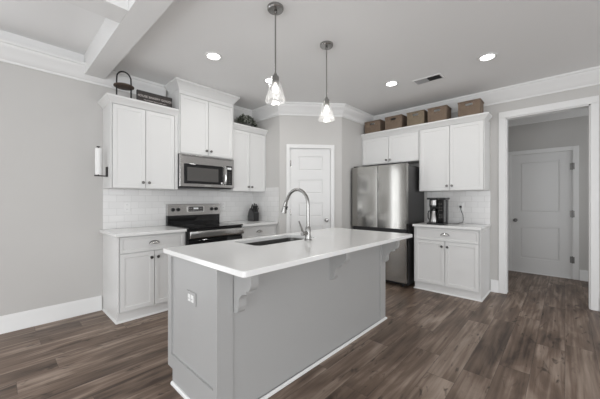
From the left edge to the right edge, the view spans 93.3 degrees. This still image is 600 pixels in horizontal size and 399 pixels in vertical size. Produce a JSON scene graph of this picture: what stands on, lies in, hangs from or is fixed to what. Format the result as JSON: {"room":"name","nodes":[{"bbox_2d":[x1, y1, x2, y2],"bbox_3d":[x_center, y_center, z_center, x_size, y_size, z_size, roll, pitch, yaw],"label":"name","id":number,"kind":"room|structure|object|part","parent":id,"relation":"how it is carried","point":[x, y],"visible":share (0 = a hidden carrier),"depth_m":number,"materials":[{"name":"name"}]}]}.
{"room":"kitchen","nodes":[
{"label":"kitchen","id":0,"kind":"room"},
{"bbox_2d":[0,0,105,54],"bbox_3d":[-0.634,-1.630,-0.922,8.200,0.100,3.800,0,0,43],"label":"ceiling","id":1,"kind":"structure","parent":0,"point":[58,23],"depth_m":2.52,"materials":[{"name":"white paint"}]},
{"bbox_2d":[0,30,83,61],"bbox_3d":[-3.506,-1.525,1.855,0.012,0.108,3.369,0,0,43],"label":"cove","id":2,"kind":"object","parent":1,"relation":"attached to","point":[6,35],"visible":0.6,"depth_m":2.83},
{"bbox_2d":[0,61,244,315],"bbox_3d":[-2.791,-0.210,2.700,0.100,2.900,5.940,0,0,43],"label":"wall","id":3,"kind":"structure","parent":0,"point":[51,125],"depth_m":2.88,"materials":[{"name":"grey paint"}]},
{"bbox_2d":[0,296,101,333],"bbox_3d":[-2.601,1.160,2.810,0.028,0.160,1.060,0,0,43],"label":"baseboard","id":4,"kind":"structure","parent":3,"relation":"attached to","point":[35,317],"depth_m":2.87,"materials":[{"name":"white wood"}]},
{"bbox_2d":[0,38,166,95],"bbox_3d":[-3.247,-1.380,2.073,0.092,0.180,4.400,0,0,43],"label":"trim","id":5,"kind":"structure","parent":3,"relation":"attached to","point":[11,52],"depth_m":2.91,"materials":[{"name":"white wood"}]},
{"bbox_2d":[124,202,129,211],"bbox_3d":[-2.066,0.085,3.383,0.009,0.116,0.072,0,0,43],"label":"wall outlet","id":6,"kind":"object","parent":3,"relation":"attached to","point":[126,204],"visible":1,"depth_m":3.38,"materials":[{"name":"white plastic"}]},
{"bbox_2d":[98,93,178,189],"bbox_3d":[-1.874,-0.618,3.322,0.390,0.976,0.753,0,0,43],"label":"upper cabinet","id":7,"kind":"object","parent":3,"relation":"attached to","point":[140,138],"visible":1,"depth_m":3.18,"materials":[{"name":"white wood"}]},
{"bbox_2d":[94,146,107,176],"bbox_3d":[-2.134,-0.412,3.037,0.044,0.321,0.118,0,0,43],"label":"paper towel holder","id":8,"kind":"object","parent":7,"relation":"attached to","point":[97,146],"visible":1,"depth_m":3.06,"materials":[{"name":"black metal"}]},
{"bbox_2d":[95,148,101,174],"bbox_3d":[-2.150,-0.410,3.019,0.060,0.280,0.060,0,0,43],"label":"paper towel roll","id":9,"kind":"object","parent":8,"relation":"on","point":[98,151],"visible":1,"depth_m":3.00,"materials":[{"name":"white paper"}]},
{"bbox_2d":[113,71,133,97],"bbox_3d":[-1.958,-1.271,3.151,0.198,0.327,0.198,0,0,43],"label":"tray stand","id":10,"kind":"object","parent":7,"relation":"on","point":[123,86],"visible":0.98,"depth_m":3.13,"materials":[{"name":"brown wood"}]},
{"bbox_2d":[113,82,133,90],"bbox_3d":[-1.958,-1.262,3.151,0.198,0.018,0.198,0,0,43],"label":"tray","id":11,"kind":"object","parent":10,"relation":"on","point":[123,86],"depth_m":3.13,"materials":[{"name":"brown wood"}]},
{"bbox_3d":[-1.876,-0.579,3.115,0.018,0.886,0.320,0,0,43],"label":"door","id":12,"kind":"part","parent":7,"relation":"part of","materials":[{"name":"white wood"}]},
{"bbox_3d":[-1.874,-1.069,3.322,0.390,0.074,0.753,0,0,43],"label":"crown","id":13,"kind":"part","parent":7,"relation":"part of","materials":[{"name":"white wood"}]},
{"bbox_2d":[136,89,171,107],"bbox_3d":[-1.718,-1.179,3.353,0.024,0.145,0.392,0,0,43],"label":"sign","id":14,"kind":"object","parent":7,"relation":"on","point":[141,95],"visible":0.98,"depth_m":3.33,"materials":[{"name":"black wood"}]},
{"bbox_3d":[-1.653,-0.579,3.353,0.018,0.886,0.320,0,0,43],"label":"door","id":15,"kind":"part","parent":7,"relation":"part of","materials":[{"name":"white wood"}]},
{"bbox_2d":[103,189,252,229],"bbox_3d":[-1.513,0.304,3.986,0.008,0.872,2.116,0,0,43],"label":"backsplash","id":16,"kind":"structure","parent":3,"relation":"attached to","point":[147,207],"depth_m":3.62,"materials":[{"name":"tile"}]},
{"bbox_2d":[164,77,239,159],"bbox_3d":[-1.329,-1.023,3.860,0.446,0.890,0.908,0,0,43],"label":"upper cabinet","id":17,"kind":"object","parent":3,"relation":"attached to","point":[205,116],"visible":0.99,"depth_m":3.69,"materials":[{"name":"white wood"}]},
{"bbox_3d":[-1.347,-0.947,3.619,0.018,0.717,0.370,0,0,43],"label":"door","id":18,"kind":"part","parent":17,"relation":"part of","materials":[{"name":"white wood"}]},
{"bbox_3d":[-1.293,-1.414,3.827,0.348,0.108,0.908,0,0,43],"label":"crown","id":19,"kind":"part","parent":17,"relation":"part of","materials":[{"name":"white wood"}]},
{"bbox_3d":[-1.220,-1.023,3.758,0.015,0.890,0.776,0,0,43],"label":"frame","id":20,"kind":"part","parent":17,"relation":"part of","materials":[{"name":"white wood"}]},
{"bbox_2d":[178,153,233,189],"bbox_3d":[-1.329,-0.362,3.861,0.444,0.420,0.774,0,0,43],"label":"microwave","id":21,"kind":"object","parent":17,"relation":"attached to","point":[194,171],"visible":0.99,"depth_m":3.71,"materials":[{"name":"grey metal"}]},
{"bbox_3d":[-1.247,-0.332,3.697,0.008,0.250,0.548,0,0,43],"label":"door","id":22,"kind":"part","parent":21,"relation":"part of","materials":[{"name":"black glass"}]},
{"bbox_3d":[-1.026,-0.340,3.898,0.053,0.272,0.025,0,0,43],"label":"handle","id":23,"kind":"part","parent":21,"relation":"part of","materials":[{"name":"metal"}]},
{"bbox_3d":[-0.992,-0.340,3.969,0.008,0.265,0.097,0,0,43],"label":"control panel","id":24,"kind":"part","parent":21,"relation":"part of","materials":[{"name":"black glass"}]},
{"bbox_3d":[-1.089,-0.947,3.895,0.018,0.717,0.370,0,0,43],"label":"door","id":25,"kind":"part","parent":17,"relation":"part of","materials":[{"name":"white wood"}]},
{"bbox_2d":[221,202,224,209],"bbox_3d":[-1.176,0.090,4.332,0.009,0.116,0.072,0,0,43],"label":"wall outlet","id":26,"kind":"object","parent":3,"relation":"attached to","point":[222,203],"visible":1,"depth_m":4.33,"materials":[{"name":"white plastic"}]},
{"bbox_2d":[219,122,267,191],"bbox_3d":[-0.868,-0.618,4.395,0.388,0.976,0.633,0,0,43],"label":"upper cabinet","id":27,"kind":"object","parent":3,"relation":"attached to","point":[249,142],"visible":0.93,"depth_m":4.29,"materials":[{"name":"white wood"}]},
{"bbox_3d":[-0.871,-0.579,4.188,0.018,0.886,0.299,0,0,43],"label":"door","id":28,"kind":"part","parent":27,"relation":"part of","materials":[{"name":"white wood"}]},
{"bbox_2d":[234,113,256,126],"bbox_3d":[-0.844,-1.226,4.419,0.277,0.239,0.429,0,0,43],"label":"greenery","id":29,"kind":"object","parent":27,"relation":"on","point":[245,120],"visible":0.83,"depth_m":4.34,"materials":[{"name":"green plant"}]},
{"bbox_3d":[-0.768,-0.595,4.301,0.015,0.930,0.633,0,0,43],"label":"frame","id":30,"kind":"part","parent":27,"relation":"part of","materials":[{"name":"white wood"}]},
{"bbox_3d":[-0.744,-1.069,4.279,0.050,0.074,0.633,0,0,43],"label":"crown","id":31,"kind":"part","parent":27,"relation":"part of","materials":[{"name":"white wood"}]},
{"bbox_3d":[-0.662,-0.579,4.412,0.018,0.886,0.299,0,0,43],"label":"door","id":32,"kind":"part","parent":27,"relation":"part of","materials":[{"name":"white wood"}]},
{"bbox_2d":[253,115,279,234],"bbox_3d":[-0.518,-0.115,4.572,0.660,2.710,0.100,0,0,43],"label":"wall","id":33,"kind":"structure","parent":0,"point":[272,125],"depth_m":4.40,"materials":[{"name":"grey paint"}]},
{"bbox_2d":[253,187,278,221],"bbox_3d":[-0.559,0.070,4.537,0.632,0.530,0.008,0,0,43],"label":"backsplash","id":34,"kind":"structure","parent":33,"relation":"attached to","point":[267,202],"depth_m":4.47,"materials":[{"name":"tile"}]},
{"bbox_2d":[0,270,599,398],"bbox_3d":[1.252,1.270,1.093,8.200,0.060,9.320,0,0,43],"label":"floor","id":35,"kind":"structure","parent":0,"point":[539,339],"depth_m":2.27,"materials":[{"name":"brown wood"}]},
{"bbox_2d":[102,232,184,324],"bbox_3d":[-1.777,0.803,3.251,0.624,0.872,0.711,0,0,43],"label":"base cabinet","id":36,"kind":"object","parent":35,"relation":"on","point":[135,268],"visible":0.93,"depth_m":2.99,"materials":[{"name":"wood"}]},
{"bbox_3d":[-1.784,1.230,3.259,0.547,0.017,0.711,0,0,43],"label":"shoe moulding","id":37,"kind":"part","parent":36,"relation":"part of","materials":[{"name":"white wood"}]},
{"bbox_3d":[-1.691,0.838,2.946,0.018,0.581,0.321,0,0,43],"label":"door","id":38,"kind":"part","parent":36,"relation":"part of","materials":[{"name":"white wood"}]},
{"bbox_2d":[99,226,186,237],"bbox_3d":[-1.783,0.350,3.232,0.628,0.031,0.718,0,0,43],"label":"countertop","id":39,"kind":"structure","parent":36,"relation":"on","point":[137,231],"depth_m":3.11,"materials":[{"name":"white stone"}]},
{"bbox_3d":[-1.579,0.459,3.066,0.018,0.160,0.649,0,0,43],"label":"drawer","id":40,"kind":"part","parent":36,"relation":"part of","materials":[{"name":"white wood"}]},
{"bbox_3d":[-1.467,0.838,3.186,0.018,0.581,0.321,0,0,43],"label":"door","id":41,"kind":"part","parent":36,"relation":"part of","materials":[{"name":"white wood"}]},
{"bbox_2d":[166,204,243,245],"bbox_3d":[-1.251,0.645,3.754,0.684,1.183,0.759,0,0,43],"label":"electric range","id":42,"kind":"object","parent":35,"relation":"on","point":[202,224],"visible":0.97,"depth_m":3.73,"materials":[{"name":"grey metal"}]},
{"bbox_3d":[-1.475,0.130,3.964,0.070,0.151,0.759,0,0,43],"label":"control panel","id":43,"kind":"part","parent":42,"relation":"part of","materials":[{"name":"metal"}]},
{"bbox_3d":[-1.448,0.125,3.940,0.002,0.070,0.216,0,0,43],"label":"display panel","id":44,"kind":"part","parent":42,"relation":"part of","materials":[{"name":"silver metal"}]},
{"bbox_2d":[167,222,242,229],"bbox_3d":[-1.244,0.335,3.748,0.593,0.018,0.759,0,0,43],"label":"cooktop","id":45,"kind":"object","parent":42,"relation":"in","point":[186,225],"depth_m":3.66,"materials":[{"name":"black glass"}]},
{"bbox_3d":[-1.047,0.410,3.563,0.040,0.116,0.733,0,0,43],"label":"door rail","id":46,"kind":"part","parent":42,"relation":"part of","materials":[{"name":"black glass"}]},
{"bbox_2d":[187,227,243,244],"bbox_3d":[-1.032,0.713,3.548,0.082,0.694,0.749,0,0,43],"label":"oven","id":47,"kind":"object","parent":42,"relation":"in","point":[212,234],"depth_m":3.49,"materials":[{"name":"metal"}]},
{"bbox_2d":[242,224,275,238],"bbox_3d":[-0.792,0.803,4.303,0.624,0.872,0.691,0,0,43],"label":"base cabinet","id":48,"kind":"object","parent":35,"relation":"on","point":[262,230],"visible":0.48,"depth_m":4.11,"materials":[{"name":"wood"}]},
{"bbox_2d":[226,220,277,226],"bbox_3d":[-0.788,0.350,4.296,0.626,0.031,0.652,0,0,43],"label":"countertop","id":49,"kind":"structure","parent":48,"relation":"on","point":[246,223],"depth_m":4.22,"materials":[{"name":"white stone"}]},
{"bbox_2d":[248,208,258,220],"bbox_3d":[-0.745,0.233,4.526,0.158,0.203,0.112,0,0,43],"label":"knife block","id":50,"kind":"object","parent":49,"relation":"on","point":[252,216],"visible":0.95,"depth_m":4.48,"materials":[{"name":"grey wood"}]},
{"bbox_3d":[-0.689,0.268,4.473,0.004,0.124,0.100,0,0,43],"label":"plate","id":51,"kind":"part","parent":50,"relation":"part of","materials":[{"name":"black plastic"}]},
{"bbox_2d":[168,241,398,398],"bbox_3d":[0.046,0.803,2.408,0.803,0.871,1.989,0,0,43],"label":"kitchen island","id":52,"kind":"object","parent":35,"relation":"on","point":[252,337],"visible":0.73,"depth_m":1.86,"materials":[{"name":"grey wood"}]},
{"bbox_2d":[187,290,195,306],"bbox_3d":[-0.673,0.605,1.747,0.116,0.080,0.009,0,0,43],"label":"wall outlet","id":53,"kind":"object","parent":52,"relation":"attached to","point":[191,296],"visible":1,"depth_m":1.73,"materials":[{"name":"white plastic"}]},
{"bbox_3d":[-0.678,0.803,1.751,0.643,0.871,0.012,0,0,43],"label":"panel","id":54,"kind":"part","parent":52,"relation":"part of","materials":[{"name":"grey wood"}]},
{"bbox_3d":[-0.412,0.803,1.572,0.010,0.871,0.090,0,0,43],"label":"corner post","id":55,"kind":"part","parent":52,"relation":"part of","materials":[{"name":"grey wood"}]},
{"bbox_3d":[0.021,1.230,2.432,0.582,0.019,1.989,0,0,43],"label":"shoe moulding","id":56,"kind":"part","parent":52,"relation":"part of","materials":[{"name":"white wood"}]},
{"bbox_2d":[163,228,411,277],"bbox_3d":[0.079,0.350,2.379,0.950,0.031,2.017,0,0,43],"label":"island countertop","id":57,"kind":"structure","parent":52,"relation":"on","point":[238,258],"depth_m":1.90,"materials":[{"name":"white stone"}]},
{"bbox_2d":[245,238,301,245],"bbox_3d":[-0.198,0.464,2.420,0.380,0.192,0.715,0,0,43],"label":"sink","id":58,"kind":"object","parent":57,"relation":"in","point":[260,243],"visible":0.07,"depth_m":2.61,"materials":[{"name":"metal"}]},
{"bbox_2d":[281,188,311,240],"bbox_3d":[-0.067,0.116,2.421,0.347,0.438,0.144,0,0,43],"label":"kitchen faucet","id":59,"kind":"object","parent":57,"relation":"on","point":[307,233],"visible":1,"depth_m":2.35,"materials":[{"name":"silver metal"}]},
{"bbox_3d":[-0.029,0.063,2.444,0.290,0.334,0.027,0,0,43],"label":"spout","id":60,"kind":"part","parent":59,"relation":"part of","materials":[{"name":"silver metal"}]},
{"bbox_3d":[0.849,0.803,2.919,0.010,0.871,0.092,0,0,43],"label":"corner post","id":61,"kind":"part","parent":52,"relation":"part of","materials":[{"name":"grey wood"}]},
{"bbox_2d":[352,162,423,286],"bbox_3d":[1.383,0.353,4.479,0.892,1.771,0.698,0,0,43],"label":"refrigerator","id":62,"kind":"object","parent":35,"relation":"on","point":[385,198],"visible":0.62,"depth_m":4.11,"materials":[{"name":"grey metal"}]},
{"bbox_3d":[1.015,-0.052,4.394,0.438,0.920,0.071,0,0,43],"label":"door","id":63,"kind":"part","parent":62,"relation":"part of","materials":[{"name":"metal"}]},
{"bbox_3d":[1.338,-0.052,4.092,0.430,0.920,0.071,0,0,43],"label":"door","id":64,"kind":"part","parent":62,"relation":"part of","materials":[{"name":"metal"}]},
{"bbox_3d":[1.175,0.828,4.245,0.876,0.665,0.071,0,0,43],"label":"freezer drawer","id":65,"kind":"part","parent":62,"relation":"part of","materials":[{"name":"metal"}]},
{"bbox_2d":[414,226,490,301],"bbox_3d":[2.086,0.803,3.910,0.828,0.872,0.624,0,0,43],"label":"base cabinet","id":66,"kind":"object","parent":35,"relation":"on","point":[453,262],"visible":1,"depth_m":3.67,"materials":[{"name":"wood"}]},
{"bbox_3d":[1.760,0.838,3.844,0.380,0.581,0.018,0,0,43],"label":"door","id":67,"kind":"part","parent":66,"relation":"part of","materials":[{"name":"white wood"}]},
{"bbox_3d":[1.901,0.459,3.712,0.766,0.160,0.018,0,0,43],"label":"drawer","id":68,"kind":"part","parent":66,"relation":"part of","materials":[{"name":"white wood"}]},
{"bbox_2d":[412,222,490,229],"bbox_3d":[2.082,0.350,3.902,0.823,0.031,0.626,0,0,43],"label":"countertop","id":69,"kind":"structure","parent":66,"relation":"on","point":[466,226],"depth_m":3.72,"materials":[{"name":"white stone"}]},
{"bbox_2d":[427,198,463,224],"bbox_3d":[2.051,0.151,3.993,0.336,0.366,0.524,0,0,43],"label":"coffee maker","id":70,"kind":"object","parent":69,"relation":"on","point":[441,204],"visible":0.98,"depth_m":3.83,"materials":[{"name":"black plastic"}]},
{"bbox_2d":[427,208,437,222],"bbox_3d":[1.856,0.211,3.922,0.124,0.200,0.124,0,0,-18],"label":"coffee carafe","id":71,"kind":"object","parent":70,"relation":"on","point":[433,216],"visible":0.94,"depth_m":3.89,"materials":[{"name":"metal"}]},
{"bbox_3d":[1.907,-0.019,3.908,0.241,0.026,0.195,0,0,43],"label":"lid","id":72,"kind":"part","parent":70,"relation":"part of","materials":[{"name":"black plastic"}]},
{"bbox_3d":[1.886,0.149,3.800,0.055,0.280,0.003,0,0,43],"label":"control panel","id":73,"kind":"part","parent":70,"relation":"part of","materials":[{"name":"black plastic"}]},
{"bbox_3d":[1.926,0.153,3.842,0.079,0.318,0.114,0,0,43],"label":"water tank","id":74,"kind":"part","parent":70,"relation":"part of","materials":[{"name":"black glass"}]},
{"bbox_3d":[2.093,1.230,3.918,0.828,0.017,0.547,0,0,43],"label":"shoe moulding","id":75,"kind":"part","parent":66,"relation":"part of","materials":[{"name":"white wood"}]},
{"bbox_3d":[2.042,0.838,3.580,0.380,0.581,0.018,0,0,43],"label":"door","id":76,"kind":"part","parent":66,"relation":"part of","materials":[{"name":"white wood"}]},
{"bbox_2d":[280,115,341,233],"bbox_3d":[0.164,-0.115,4.404,0.963,2.710,0.100,0,0,-5],"label":"wall","id":77,"kind":"structure","parent":0,"point":[311,130],"depth_m":4.36,"materials":[{"name":"grey paint"}]},
{"bbox_2d":[286,144,333,232],"bbox_3d":[0.158,0.195,4.378,0.742,2.090,0.152,0,0,-5],"label":"door","id":78,"kind":"structure","parent":77,"relation":"in","point":[309,168],"depth_m":4.37,"materials":[{"name":"white wood"}]},
{"bbox_2d":[342,117,366,228],"bbox_3d":[0.933,-0.115,4.776,0.100,2.710,0.940,0,0,43],"label":"wall","id":79,"kind":"structure","parent":0,"point":[352,131],"depth_m":4.56,"materials":[{"name":"grey paint"}]},
{"bbox_2d":[113,0,599,115],"bbox_3d":[2.011,-1.570,1.904,8.200,0.200,3.940,0,0,43],"label":"ceiling","id":80,"kind":"structure","parent":0,"point":[376,43],"depth_m":2.75,"materials":[{"name":"white paint"}]},
{"bbox_2d":[204,52,221,60],"bbox_3d":[-0.883,-1.464,2.892,0.176,0.009,0.176,0,0,43],"label":"recessed light","id":81,"kind":"object","parent":80,"relation":"in","point":[213,56],"visible":1,"depth_m":2.89,"materials":[{"name":"white"}]},
{"bbox_2d":[263,77,271,83],"bbox_3d":[-0.362,-1.464,3.481,0.176,0.009,0.176,0,0,43],"label":"recessed light","id":82,"kind":"object","parent":80,"relation":"in","point":[268,80],"visible":0.59,"depth_m":3.47,"materials":[{"name":"white glass"}]},
{"bbox_2d":[267,2,283,92],"bbox_3d":[-0.187,-1.109,2.160,0.158,0.720,0.158,0,0,43],"label":"pendant light","id":83,"kind":"object","parent":80,"relation":"hanging from","point":[274,8],"visible":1,"depth_m":2.15,"materials":[{"name":"silver metal"}]},
{"bbox_2d":[272,73,278,84],"bbox_3d":[-0.187,-0.925,2.160,0.056,0.080,0.056,0,0,43],"label":"socket","id":84,"kind":"object","parent":83,"relation":"attached to","point":[275,78],"depth_m":2.14,"materials":[{"name":"silver metal"}]},
{"bbox_3d":[-0.187,-1.202,2.160,0.022,0.475,0.022,0,0,43],"label":"rod","id":85,"kind":"part","parent":83,"relation":"part of","materials":[{"name":"silver metal"}]},
{"bbox_3d":[-0.187,-0.851,2.160,0.050,0.068,0.050,0,0,43],"label":"bulb","id":86,"kind":"part","parent":83,"relation":"part of","materials":[{"name":"white glass"}]},
{"bbox_2d":[320,41,332,112],"bbox_3d":[0.251,-1.111,2.672,0.158,0.715,0.158,0,0,43],"label":"pendant light","id":87,"kind":"object","parent":80,"relation":"hanging from","point":[325,45],"visible":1,"depth_m":2.66,"materials":[{"name":"silver metal"}]},
{"bbox_3d":[0.251,-1.205,2.672,0.022,0.470,0.022,0,0,43],"label":"rod","id":88,"kind":"part","parent":87,"relation":"part of","materials":[{"name":"silver metal"}]},
{"bbox_3d":[0.251,-0.856,2.672,0.050,0.068,0.050,0,0,43],"label":"bulb","id":89,"kind":"part","parent":87,"relation":"part of","materials":[{"name":"white glass"}]},
{"bbox_2d":[324,97,329,105],"bbox_3d":[0.251,-0.930,2.672,0.056,0.080,0.056,0,0,43],"label":"socket","id":90,"kind":"object","parent":87,"relation":"attached to","point":[326,101],"depth_m":2.65,"materials":[{"name":"silver metal"}]},
{"bbox_2d":[384,81,398,86],"bbox_3d":[1.155,-1.464,3.574,0.176,0.009,0.176,0,0,43],"label":"recessed light","id":91,"kind":"object","parent":80,"relation":"in","point":[389,83],"visible":1,"depth_m":3.56,"materials":[{"name":"white"}]},
{"bbox_2d":[412,73,444,85],"bbox_3d":[1.560,-1.466,3.449,0.330,0.008,0.170,0,0,43],"label":"ceiling vent","id":92,"kind":"object","parent":80,"relation":"in","point":[439,76],"visible":1,"depth_m":3.44,"materials":[{"name":"grey metal"}]},
{"bbox_2d":[477,53,497,61],"bbox_3d":[1.925,-1.464,2.909,0.176,0.009,0.176,0,0,43],"label":"recessed light","id":93,"kind":"object","parent":80,"relation":"in","point":[489,56],"visible":1,"depth_m":2.90,"materials":[{"name":"white"}]},
{"bbox_2d":[408,84,599,310],"bbox_3d":[3.777,-0.115,2.839,6.700,2.710,0.120,0,0,43],"label":"wall","id":94,"kind":"structure","parent":0,"point":[494,110],"depth_m":3.81,"materials":[{"name":"grey paint"}]},
{"bbox_2d":[361,124,418,166],"bbox_3d":[1.508,-0.846,4.613,0.955,0.521,0.388,0,0,43],"label":"upper cabinet","id":95,"kind":"object","parent":94,"relation":"attached to","point":[397,145],"visible":0.98,"depth_m":4.47,"materials":[{"name":"white wood"}]},
{"bbox_2d":[365,119,384,133],"bbox_3d":[1.282,-1.214,4.805,0.298,0.214,0.238,0,0,43],"label":"wicker basket","id":96,"kind":"object","parent":95,"relation":"on","point":[379,125],"visible":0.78,"depth_m":4.71,"materials":[{"name":"brown wicker"}]},
{"bbox_3d":[1.242,-0.803,4.671,0.460,0.423,0.018,0,0,43],"label":"door","id":97,"kind":"part","parent":95,"relation":"part of","materials":[{"name":"white wood"}]},
{"bbox_3d":[1.392,-1.069,4.489,0.955,0.074,0.050,0,0,43],"label":"crown","id":98,"kind":"part","parent":95,"relation":"part of","materials":[{"name":"white wood"}]},
{"bbox_2d":[385,114,406,129],"bbox_3d":[1.547,-1.219,4.557,0.291,0.224,0.238,0,0,43],"label":"wicker basket","id":99,"kind":"object","parent":95,"relation":"on","point":[397,121],"visible":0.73,"depth_m":4.46,"materials":[{"name":"brown wicker"}]},
{"bbox_3d":[1.583,-0.803,4.352,0.460,0.423,0.018,0,0,43],"label":"door","id":100,"kind":"part","parent":95,"relation":"part of","materials":[{"name":"white wood"}]},
{"bbox_2d":[406,110,427,125],"bbox_3d":[1.801,-1.218,4.319,0.270,0.221,0.238,0,0,43],"label":"wicker basket","id":101,"kind":"object","parent":95,"relation":"on","point":[422,117],"visible":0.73,"depth_m":4.23,"materials":[{"name":"brown wicker"}]},
{"bbox_2d":[233,66,599,124],"bbox_3d":[2.883,-1.380,3.188,8.327,0.180,1.898,0,0,27],"label":"trim","id":102,"kind":"structure","parent":94,"relation":"attached to","point":[587,77],"depth_m":4.12,"materials":[{"name":"white wood"}]},
{"bbox_2d":[418,112,491,191],"bbox_3d":[2.177,-0.618,3.986,0.872,0.976,0.388,0,0,43],"label":"upper cabinet","id":103,"kind":"object","parent":94,"relation":"attached to","point":[454,153],"visible":1,"depth_m":3.85,"materials":[{"name":"white wood"}]},
{"bbox_3d":[1.917,-0.579,4.039,0.394,0.886,0.018,0,0,43],"label":"door","id":104,"kind":"part","parent":103,"relation":"part of","materials":[{"name":"white wood"}]},
{"bbox_2d":[427,105,451,121],"bbox_3d":[2.023,-1.218,4.111,0.271,0.221,0.238,0,0,43],"label":"wicker basket","id":105,"kind":"object","parent":103,"relation":"on","point":[444,113],"visible":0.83,"depth_m":4.03,"materials":[{"name":"brown wicker"}]},
{"bbox_3d":[2.123,-1.069,3.929,0.872,0.074,0.230,0,0,43],"label":"crown","id":106,"kind":"part","parent":103,"relation":"part of","materials":[{"name":"white wood"}]},
{"bbox_3d":[2.210,-0.579,3.765,0.394,0.886,0.018,0,0,43],"label":"door","id":107,"kind":"part","parent":103,"relation":"part of","materials":[{"name":"white wood"}]},
{"bbox_2d":[457,98,483,116],"bbox_3d":[2.315,-1.214,3.838,0.274,0.214,0.238,0,0,43],"label":"wicker basket","id":108,"kind":"object","parent":103,"relation":"on","point":[477,106],"visible":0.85,"depth_m":3.75,"materials":[{"name":"brown wicker"}]},
{"bbox_2d":[427,190,489,224],"bbox_3d":[2.291,0.100,4.142,0.826,0.470,0.008,0,0,43],"label":"backsplash","id":109,"kind":"structure","parent":94,"relation":"attached to","point":[476,203],"depth_m":4.04,"materials":[{"name":"tile"}]},
{"bbox_2d":[458,203,463,210],"bbox_3d":[2.327,0.095,4.096,0.072,0.116,0.009,0,0,43],"label":"wall outlet","id":110,"kind":"object","parent":94,"relation":"attached to","point":[459,204],"visible":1,"depth_m":4.09,"materials":[{"name":"white plastic"}]},
{"bbox_2d":[490,279,498,292],"bbox_3d":[2.623,1.160,3.818,0.090,0.160,0.028,0,0,43],"label":"baseboard","id":111,"kind":"structure","parent":94,"relation":"attached to","point":[494,283],"depth_m":3.81,"materials":[{"name":"white wood"}]},
{"bbox_2d":[499,95,598,310],"bbox_3d":[3.037,0.036,3.518,0.924,2.407,0.140,0,0,43],"label":"trim","id":112,"kind":"structure","parent":94,"relation":"attached to","point":[592,103],"depth_m":3.36,"materials":[{"name":"white wood"}]},
{"bbox_2d":[508,116,587,270],"bbox_3d":[4.229,-0.115,4.566,2.400,2.710,0.120,0,0,43],"label":"wall","id":113,"kind":"structure","parent":0,"point":[569,131],"depth_m":4.46,"materials":[{"name":"grey paint"}]},
{"bbox_2d":[508,145,578,279],"bbox_3d":[4.006,0.197,4.721,0.916,2.086,0.160,0,0,43],"label":"door","id":114,"kind":"structure","parent":113,"relation":"in","point":[543,187],"depth_m":4.68,"materials":[{"name":"wood"}]},
{"bbox_2d":[508,108,587,126],"bbox_3d":[4.157,-1.380,4.489,2.400,0.180,0.092,0,0,43],"label":"trim","id":115,"kind":"structure","parent":113,"relation":"attached to","point":[580,112],"depth_m":4.60,"materials":[{"name":"white wood"}]},
{"bbox_2d":[579,270,587,280],"bbox_3d":[4.688,1.160,4.036,1.005,0.160,0.028,0,0,43],"label":"baseboard","id":116,"kind":"structure","parent":113,"relation":"attached to","point":[583,274],"depth_m":4.35,"materials":[{"name":"white wood"}]},
{"bbox_3d":[-1.898,-0.210,-2.272,8.000,2.900,0.100,0,0,43],"label":"wall","id":117,"kind":"structure","parent":0,"visible":0},
{"bbox_2d":[63,0,173,78],"bbox_3d":[-0.590,-1.510,-0.874,8.000,0.300,3.730,0,0,43],"label":"ceiling beam","id":118,"kind":"structure","parent":117,"relation":"attached to","point":[125,23],"depth_m":2.27,"materials":[{"name":"white paint"}]}
]}

